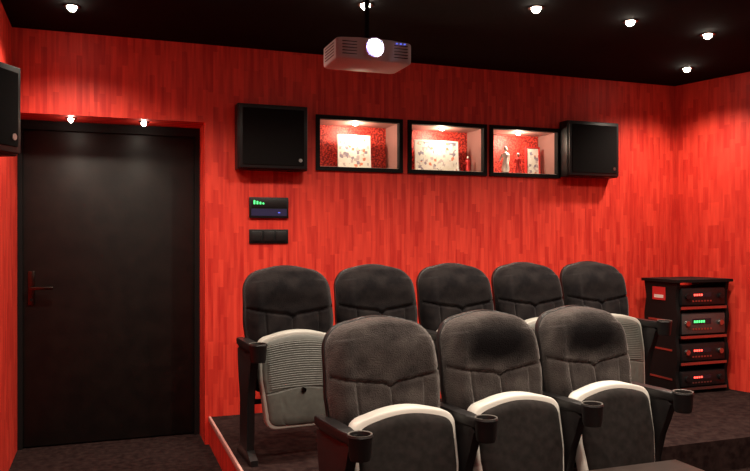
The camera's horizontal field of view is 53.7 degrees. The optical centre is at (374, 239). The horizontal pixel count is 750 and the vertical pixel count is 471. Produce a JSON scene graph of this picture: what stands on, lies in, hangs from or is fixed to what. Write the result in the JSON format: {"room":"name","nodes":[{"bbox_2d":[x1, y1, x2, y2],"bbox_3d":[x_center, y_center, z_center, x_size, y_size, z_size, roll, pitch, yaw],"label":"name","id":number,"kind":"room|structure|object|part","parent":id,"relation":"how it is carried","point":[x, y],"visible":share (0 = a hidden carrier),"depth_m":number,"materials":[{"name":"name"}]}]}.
{"room":"home theater","nodes":[
{"label":"home theater","id":0,"kind":"room"},
{"bbox_2d":[0,1,16,470],"bbox_3d":[-1.131,0.030,1.397,0.120,2.620,7.400,0,0,-20],"label":"wall","id":1,"kind":"structure","parent":0,"point":[8,165],"depth_m":4.29,"materials":[{"name":"red wood"}]},
{"bbox_2d":[0,62,20,156],"bbox_3d":[-1.391,-0.472,2.619,0.169,0.330,0.235,0,0,10],"label":"wall speaker","id":2,"kind":"object","parent":1,"relation":"attached to","point":[10,76],"visible":1,"depth_m":2.65,"materials":[{"name":"black plastic"}]},
{"bbox_2d":[12,27,674,444],"bbox_3d":[0.094,0.030,5.480,4.983,2.620,0.370,0,0,-20],"label":"wall","id":3,"kind":"structure","parent":0,"point":[337,221],"depth_m":5.20,"materials":[{"name":"red wood"}]},
{"bbox_2d":[66,117,75,122],"bbox_3d":[-1.917,-0.754,4.665,0.064,0.029,0.064,0,0,-20],"label":"recessed light","id":4,"kind":"object","parent":3,"relation":"in","point":[70,119],"visible":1,"depth_m":4.65,"materials":[{"name":"grey metal"}]},
{"bbox_2d":[23,129,193,446],"bbox_3d":[-1.760,0.310,4.947,1.075,2.040,0.058,0,0,-20],"label":"leaf","id":5,"kind":"object","parent":3,"relation":"attached to","point":[108,218],"depth_m":4.92,"materials":[{"name":"black wood"}]},
{"bbox_3d":[-2.209,0.310,4.757,0.040,0.220,0.009,0,0,-20],"label":"handle","id":6,"kind":"part","parent":5,"relation":"part of","materials":[{"name":"metal"}]},
{"bbox_3d":[-2.209,0.310,4.757,0.040,0.220,0.009,0,0,-20],"label":"plate","id":7,"kind":"part","parent":5,"relation":"part of","materials":[{"name":"grey metal"}]},
{"bbox_2d":[28,286,52,289],"bbox_3d":[-2.136,0.309,4.730,0.145,0.022,0.016,0,0,-20],"label":"lever","id":8,"kind":"object","parent":5,"relation":"attached to","point":[47,287],"depth_m":4.73,"materials":[{"name":"metal"}]},
{"bbox_2d":[17,120,199,449],"bbox_3d":[-1.759,0.285,4.952,1.138,2.109,0.089,0,0,-20],"label":"frame","id":9,"kind":"object","parent":3,"relation":"attached to","point":[25,124],"visible":0.83,"depth_m":4.90,"materials":[{"name":"black wood"}]},
{"bbox_2d":[139,121,148,125],"bbox_3d":[-1.504,-0.754,4.816,0.064,0.029,0.064,0,0,-20],"label":"recessed light","id":10,"kind":"object","parent":3,"relation":"in","point":[143,123],"visible":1,"depth_m":4.80,"materials":[{"name":"grey metal"}]},
{"bbox_2d":[209,423,236,470],"bbox_3d":[-0.808,1.265,4.101,0.011,0.150,1.599,0,0,-20],"label":"platform riser","id":11,"kind":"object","parent":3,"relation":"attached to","point":[222,457],"depth_m":4.41,"materials":[{"name":"red wood"}]},
{"bbox_2d":[209,416,242,470],"bbox_3d":[-0.809,1.173,4.101,0.014,0.034,1.599,0,0,-20],"label":"trim","id":12,"kind":"structure","parent":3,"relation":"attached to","point":[233,459],"depth_m":4.18,"materials":[{"name":"silver"}]},
{"bbox_2d":[249,229,287,243],"bbox_3d":[-0.714,-0.024,4.978,0.266,0.096,0.017,0,0,-20],"label":"light switch panel","id":13,"kind":"object","parent":3,"relation":"attached to","point":[256,236],"visible":1,"depth_m":4.97,"materials":[{"name":"black plastic"}]},
{"bbox_2d":[249,197,287,217],"bbox_3d":[-0.714,-0.217,4.978,0.266,0.140,0.017,0,0,-20],"label":"wall control panel","id":14,"kind":"object","parent":3,"relation":"attached to","point":[250,207],"visible":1,"depth_m":4.96,"materials":[{"name":"black plastic"}]},
{"bbox_2d":[251,209,286,215],"bbox_3d":[-0.710,-0.185,4.969,0.240,0.047,0.003,0,0,-20],"label":"status strip","id":15,"kind":"object","parent":14,"relation":"attached to","point":[254,212],"visible":1,"depth_m":4.96,"materials":[{"name":"purple plastic"}]},
{"bbox_2d":[251,198,286,207],"bbox_3d":[-0.710,-0.247,4.969,0.240,0.060,0.004,0,0,-20],"label":"display","id":16,"kind":"object","parent":14,"relation":"attached to","point":[268,203],"visible":1,"depth_m":4.97,"materials":[{"name":"black plastic"}]},
{"bbox_2d":[235,103,306,171],"bbox_3d":[-0.686,-0.678,4.923,0.470,0.430,0.138,0,0,-20],"label":"wall speaker","id":17,"kind":"object","parent":3,"relation":"attached to","point":[267,137],"visible":1,"depth_m":4.86,"materials":[{"name":"black plastic"}]},
{"bbox_2d":[316,114,402,172],"bbox_3d":[-0.150,-0.672,5.329,0.645,0.385,0.286,0,0,-20],"label":"display niche","id":18,"kind":"object","parent":3,"relation":"attached to","point":[386,134],"visible":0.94,"depth_m":5.39,"materials":[{"name":"black"}]},
{"bbox_2d":[337,134,370,167],"bbox_3d":[-0.151,-0.636,5.353,0.250,0.248,0.036,0,0,-20],"label":"framed print","id":19,"kind":"object","parent":18,"relation":"in","point":[352,150],"visible":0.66,"depth_m":5.35,"materials":[{"name":"white paper"}]},
{"bbox_2d":[407,120,486,175],"bbox_3d":[0.491,-0.672,5.563,0.640,0.385,0.286,0,0,-20],"label":"display niche","id":20,"kind":"object","parent":3,"relation":"attached to","point":[471,138],"visible":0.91,"depth_m":5.59,"materials":[{"name":"black"}]},
{"bbox_2d":[414,139,458,170],"bbox_3d":[0.464,-0.631,5.577,0.360,0.238,0.035,0,0,-20],"label":"framed print","id":21,"kind":"object","parent":20,"relation":"in","point":[428,154],"visible":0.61,"depth_m":5.57,"materials":[{"name":"white paper"}]},
{"bbox_2d":[464,156,470,170],"bbox_3d":[0.709,-0.577,5.636,0.055,0.129,0.039,0,0,-20],"label":"figurine","id":22,"kind":"object","parent":20,"relation":"on","point":[467,161],"visible":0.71,"depth_m":5.62,"materials":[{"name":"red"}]},
{"bbox_2d":[489,125,560,177],"bbox_3d":[1.106,-0.672,5.788,0.620,0.385,0.286,0,0,-20],"label":"display niche","id":23,"kind":"object","parent":3,"relation":"attached to","point":[515,138],"visible":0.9,"depth_m":5.87,"materials":[{"name":"black"}]},
{"bbox_2d":[499,146,509,172],"bbox_3d":[1.016,-0.621,5.758,0.094,0.218,0.066,0,0,-20],"label":"figurine","id":24,"kind":"object","parent":23,"relation":"on","point":[505,168],"visible":0.86,"depth_m":5.74,"materials":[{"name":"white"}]},
{"bbox_2d":[513,153,520,172],"bbox_3d":[1.116,-0.597,5.774,0.072,0.168,0.051,0,0,-20],"label":"figurine","id":25,"kind":"object","parent":23,"relation":"on","point":[518,160],"visible":0.86,"depth_m":5.76,"materials":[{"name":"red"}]},
{"bbox_2d":[525,147,539,173],"bbox_3d":[1.252,-0.626,5.883,0.130,0.228,0.027,0,0,-20],"label":"framed print","id":26,"kind":"object","parent":23,"relation":"in","point":[532,154],"visible":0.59,"depth_m":5.88,"materials":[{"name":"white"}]},
{"bbox_2d":[559,120,618,178],"bbox_3d":[1.681,-0.705,5.788,0.470,0.430,0.138,0,0,-20],"label":"wall speaker","id":27,"kind":"object","parent":3,"relation":"attached to","point":[588,149],"visible":1,"depth_m":5.72,"materials":[{"name":"black plastic"}]},
{"bbox_2d":[572,124,616,173],"bbox_3d":[1.702,-0.705,5.730,0.410,0.370,0.008,0,0,-20],"label":"grille","id":28,"kind":"object","parent":27,"relation":"attached to","point":[594,146],"depth_m":5.72,"materials":[{"name":"fabric"}]},
{"bbox_2d":[0,0,749,85],"bbox_3d":[2.062,-1.330,2.526,6.893,0.100,7.570,0,0,-20],"label":"ceiling","id":29,"kind":"structure","parent":0,"point":[589,39],"depth_m":4.48,"materials":[{"name":"black paint"}]},
{"bbox_2d":[63,4,80,11],"bbox_3d":[-1.657,-1.264,4.047,0.088,0.029,0.088,0,0,-20],"label":"recessed light","id":30,"kind":"object","parent":29,"relation":"in","point":[71,7],"depth_m":4.03,"materials":[{"name":"white glass"}]},
{"bbox_2d":[357,2,373,8],"bbox_3d":[-0.051,-1.264,4.016,0.088,0.029,0.088,0,0,-20],"label":"recessed light","id":31,"kind":"object","parent":29,"relation":"in","point":[361,4],"depth_m":4.00,"materials":[{"name":"white glass"}]},
{"bbox_2d":[324,0,410,73],"bbox_3d":[-0.033,-1.052,3.504,0.372,0.454,0.275,0,0,-20],"label":"ceiling projector","id":32,"kind":"object","parent":29,"relation":"hanging from","point":[366,54],"depth_m":3.43,"materials":[{"name":"plastic"}]},
{"bbox_2d":[528,5,543,12],"bbox_3d":[0.887,-1.264,4.072,0.088,0.029,0.088,0,0,-20],"label":"recessed light","id":33,"kind":"object","parent":29,"relation":"in","point":[535,8],"depth_m":4.05,"materials":[{"name":"white glass"}]},
{"bbox_2d":[622,19,637,25],"bbox_3d":[1.492,-1.264,4.324,0.088,0.029,0.088,0,0,-20],"label":"recessed light","id":34,"kind":"object","parent":29,"relation":"in","point":[629,22],"depth_m":4.31,"materials":[{"name":"white glass"}]},
{"bbox_2d":[681,67,692,71],"bbox_3d":[2.321,-1.264,5.506,0.088,0.029,0.088,0,0,-20],"label":"recessed light","id":35,"kind":"object","parent":29,"relation":"in","point":[686,69],"depth_m":5.49,"materials":[{"name":"white glass"}]},
{"bbox_2d":[700,32,714,38],"bbox_3d":[2.067,-1.264,4.599,0.088,0.029,0.088,0,0,-20],"label":"recessed light","id":36,"kind":"object","parent":29,"relation":"in","point":[707,35],"depth_m":4.58,"materials":[{"name":"white glass"}]},
{"bbox_2d":[9,432,749,470],"bbox_3d":[2.062,1.390,2.526,6.893,0.100,7.570,0,0,-20],"label":"floor","id":37,"kind":"structure","parent":0,"point":[184,451],"depth_m":4.58,"materials":[{"name":"carpet"}]},
{"bbox_2d":[314,315,458,470],"bbox_3d":[0.076,0.832,2.967,0.592,1.016,0.502,0,0,-27],"label":"seat","id":38,"kind":"object","parent":37,"relation":"on","point":[381,379],"visible":1,"depth_m":2.98,"materials":[{"name":"grey fabric"}]},
{"bbox_3d":[-0.148,0.734,2.859,0.056,0.043,0.365,0,0,-27],"label":"armrest","id":39,"kind":"part","parent":38,"relation":"part of","materials":[{"name":"black plastic"}]},
{"bbox_2d":[347,430,372,462],"bbox_3d":[-0.054,0.747,2.674,0.096,0.096,0.096,0,0,-20],"label":"cup holder","id":40,"kind":"object","parent":38,"relation":"on","point":[359,442],"depth_m":2.64,"materials":[{"name":"grey plastic"}]},
{"bbox_2d":[325,317,439,425],"bbox_3d":[0.057,0.654,3.066,0.527,0.652,0.236,0,0,-27],"label":"backrest cushion","id":41,"kind":"object","parent":38,"relation":"on","point":[374,366],"depth_m":3.03,"materials":[{"name":"grey fabric"}]},
{"bbox_3d":[0.138,0.918,2.907,0.435,0.463,0.118,0,0,-27],"label":"pan panel","id":42,"kind":"part","parent":38,"relation":"part of","materials":[{"name":"black fabric"}]},
{"bbox_2d":[211,388,749,470],"bbox_3d":[1.158,1.250,4.825,4.178,0.180,1.589,0,0,-20],"label":"platform","id":43,"kind":"object","parent":37,"relation":"on","point":[715,436],"visible":0.11,"depth_m":4.35,"materials":[{"name":"carpet"}]},
{"bbox_2d":[236,265,332,466],"bbox_3d":[-0.449,0.652,4.000,0.576,1.016,0.502,0,0,-24],"label":"seat","id":44,"kind":"object","parent":43,"relation":"on","point":[288,310],"visible":0.8,"depth_m":3.95,"materials":[{"name":"grey fabric"}]},
{"bbox_3d":[-0.671,0.553,3.909,0.056,0.043,0.365,0,0,-24],"label":"armrest","id":45,"kind":"part","parent":44,"relation":"part of","materials":[{"name":"black plastic"}]},
{"bbox_2d":[248,342,266,363],"bbox_3d":[-0.588,0.567,3.719,0.096,0.096,0.096,0,0,-20],"label":"cup holder","id":46,"kind":"object","parent":44,"relation":"on","point":[257,350],"depth_m":3.68,"materials":[{"name":"grey plastic"}]},
{"bbox_2d":[244,266,332,387],"bbox_3d":[-0.462,0.474,4.101,0.511,0.652,0.236,0,0,-24],"label":"backrest cushion","id":47,"kind":"object","parent":44,"relation":"on","point":[279,300],"depth_m":4.07,"materials":[{"name":"grey fabric"}]},
{"bbox_3d":[-0.392,0.737,3.941,0.422,0.467,0.108,0,0,-24],"label":"pan panel","id":48,"kind":"part","parent":44,"relation":"part of","materials":[{"name":"grey plastic"}]},
{"bbox_2d":[334,264,417,323],"bbox_3d":[0.043,0.652,4.215,0.576,1.016,0.502,0,0,-24],"label":"seat","id":49,"kind":"object","parent":43,"relation":"on","point":[366,289],"visible":0.16,"depth_m":4.30,"materials":[{"name":"grey fabric"}]},
{"bbox_2d":[416,263,493,369],"bbox_3d":[0.535,0.652,4.429,0.576,1.016,0.502,0,0,-24],"label":"seat","id":50,"kind":"object","parent":43,"relation":"on","point":[444,290],"visible":0.2,"depth_m":4.50,"materials":[{"name":"grey fabric"}]},
{"bbox_3d":[0.313,0.553,4.338,0.056,0.043,0.365,0,0,-24],"label":"armrest","id":51,"kind":"part","parent":50,"relation":"part of","materials":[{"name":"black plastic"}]},
{"bbox_2d":[418,264,493,330],"bbox_3d":[0.523,0.474,4.529,0.511,0.652,0.236,0,0,-24],"label":"backrest cushion","id":52,"kind":"object","parent":50,"relation":"on","point":[445,291],"depth_m":4.50,"materials":[{"name":"grey fabric"}]},
{"bbox_2d":[491,262,563,332],"bbox_3d":[1.027,0.652,4.644,0.576,1.016,0.502,0,0,-24],"label":"seat","id":53,"kind":"object","parent":43,"relation":"on","point":[524,290],"visible":0.23,"depth_m":4.71,"materials":[{"name":"grey fabric"}]},
{"bbox_2d":[559,261,671,384],"bbox_3d":[1.545,0.652,4.869,0.633,1.016,0.502,0,0,-24],"label":"seat","id":54,"kind":"object","parent":43,"relation":"on","point":[597,285],"visible":0.38,"depth_m":4.91,"materials":[{"name":"grey fabric"}]},
{"bbox_2d":[562,262,628,315],"bbox_3d":[1.507,0.474,4.958,0.511,0.652,0.236,0,0,-24],"label":"backrest cushion","id":55,"kind":"object","parent":54,"relation":"on","point":[597,285],"depth_m":4.94,"materials":[{"name":"grey fabric"}]},
{"bbox_3d":[1.576,0.737,4.799,0.422,0.467,0.108,0,0,-24],"label":"pan panel","id":56,"kind":"part","parent":54,"relation":"part of","materials":[{"name":"grey plastic"}]},
{"bbox_3d":[1.790,0.553,4.981,0.056,0.043,0.365,0,0,-24],"label":"armrest","id":57,"kind":"part","parent":54,"relation":"part of","materials":[{"name":"black plastic"}]},
{"bbox_2d":[656,319,671,335],"bbox_3d":[1.873,0.567,4.790,0.096,0.096,0.096,0,0,-20],"label":"cup holder","id":58,"kind":"object","parent":54,"relation":"on","point":[663,327],"depth_m":4.76,"materials":[{"name":"grey plastic"}]},
{"bbox_2d":[641,277,732,390],"bbox_3d":[2.434,0.729,5.781,0.540,0.862,0.390,0,0,-20],"label":"equipment rack","id":59,"kind":"object","parent":43,"relation":"on","point":[695,355],"visible":0.93,"depth_m":5.64,"materials":[{"name":"black"}]},
{"bbox_3d":[2.211,0.730,5.705,0.030,0.860,0.360,0,0,-20],"label":"panel","id":60,"kind":"part","parent":59,"relation":"part of","materials":[{"name":"black"}]},
{"bbox_3d":[2.653,0.730,5.867,0.030,0.860,0.360,0,0,-20],"label":"panel","id":61,"kind":"part","parent":59,"relation":"part of","materials":[{"name":"black metal"}]},
{"bbox_3d":[2.647,0.628,5.663,0.044,0.044,0.018,0,0,-20],"label":"knob","id":62,"kind":"part","parent":59,"relation":"part of","materials":[{"name":"silver metal"}]},
{"bbox_2d":[436,310,563,470],"bbox_3d":[0.569,0.832,3.216,0.592,1.016,0.502,0,0,-27],"label":"seat","id":63,"kind":"object","parent":37,"relation":"on","point":[490,371],"visible":0.98,"depth_m":3.21,"materials":[{"name":"grey fabric"}]},
{"bbox_3d":[0.345,0.734,3.109,0.056,0.043,0.365,0,0,-27],"label":"armrest","id":64,"kind":"part","parent":63,"relation":"part of","materials":[{"name":"black plastic"}]},
{"bbox_2d":[474,414,497,443],"bbox_3d":[0.439,0.747,2.924,0.096,0.096,0.096,0,0,-20],"label":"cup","id":65,"kind":"object","parent":63,"relation":"on","point":[485,425],"depth_m":2.89,"materials":[{"name":"grey plastic"}]},
{"bbox_2d":[440,311,541,409],"bbox_3d":[0.550,0.654,3.316,0.527,0.652,0.236,0,0,-27],"label":"backrest cushion","id":66,"kind":"object","parent":63,"relation":"on","point":[486,357],"depth_m":3.28,"materials":[{"name":"grey fabric"}]},
{"bbox_3d":[0.631,0.918,3.156,0.435,0.463,0.118,0,0,-27],"label":"pan panel","id":67,"kind":"part","parent":63,"relation":"part of","materials":[{"name":"black fabric"}]},
{"bbox_2d":[535,305,693,470],"bbox_3d":[1.087,0.832,3.479,0.648,1.016,0.502,0,0,-27],"label":"seat","id":68,"kind":"object","parent":37,"relation":"on","point":[609,419],"visible":0.97,"depth_m":3.46,"materials":[{"name":"grey fabric"}]},
{"bbox_3d":[0.838,0.734,3.358,0.056,0.043,0.365,0,0,-27],"label":"armrest","id":69,"kind":"part","parent":68,"relation":"part of","materials":[{"name":"black plastic"}]},
{"bbox_2d":[539,306,630,396],"bbox_3d":[1.043,0.654,3.565,0.527,0.652,0.236,0,0,-27],"label":"backrest cushion","id":70,"kind":"object","parent":68,"relation":"on","point":[582,349],"depth_m":3.52,"materials":[{"name":"grey fabric"}]},
{"bbox_2d":[581,401,603,427],"bbox_3d":[0.932,0.747,3.173,0.096,0.096,0.096,0,0,-20],"label":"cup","id":71,"kind":"object","parent":68,"relation":"on","point":[591,411],"depth_m":3.14,"materials":[{"name":"grey plastic"}]},
{"bbox_3d":[1.124,0.918,3.405,0.435,0.463,0.118,0,0,-27],"label":"pan panel","id":72,"kind":"part","parent":68,"relation":"part of","materials":[{"name":"grey fabric"}]},
{"bbox_3d":[1.331,0.734,3.607,0.056,0.043,0.365,0,0,-27],"label":"armrest","id":73,"kind":"part","parent":68,"relation":"part of","materials":[{"name":"black plastic"}]},
{"bbox_2d":[672,389,693,413],"bbox_3d":[1.425,0.747,3.422,0.096,0.096,0.096,0,0,-20],"label":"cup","id":74,"kind":"object","parent":68,"relation":"on","point":[682,400],"depth_m":3.39,"materials":[{"name":"grey plastic"}]},
{"bbox_2d":[588,460,703,470],"bbox_3d":[1.139,1.140,2.886,0.480,0.400,0.440,0,0,-20],"label":"table","id":75,"kind":"object","parent":37,"relation":"on","point":[669,465],"visible":1,"depth_m":3.06,"materials":[{"name":"brown wood"}]},
{"bbox_2d":[675,72,749,392],"bbox_3d":[4.439,0.030,3.389,0.202,2.620,7.526,0,0,-33],"label":"wall","id":76,"kind":"structure","parent":0,"point":[712,116],"depth_m":5.84,"materials":[{"name":"red wood"}]}
]}

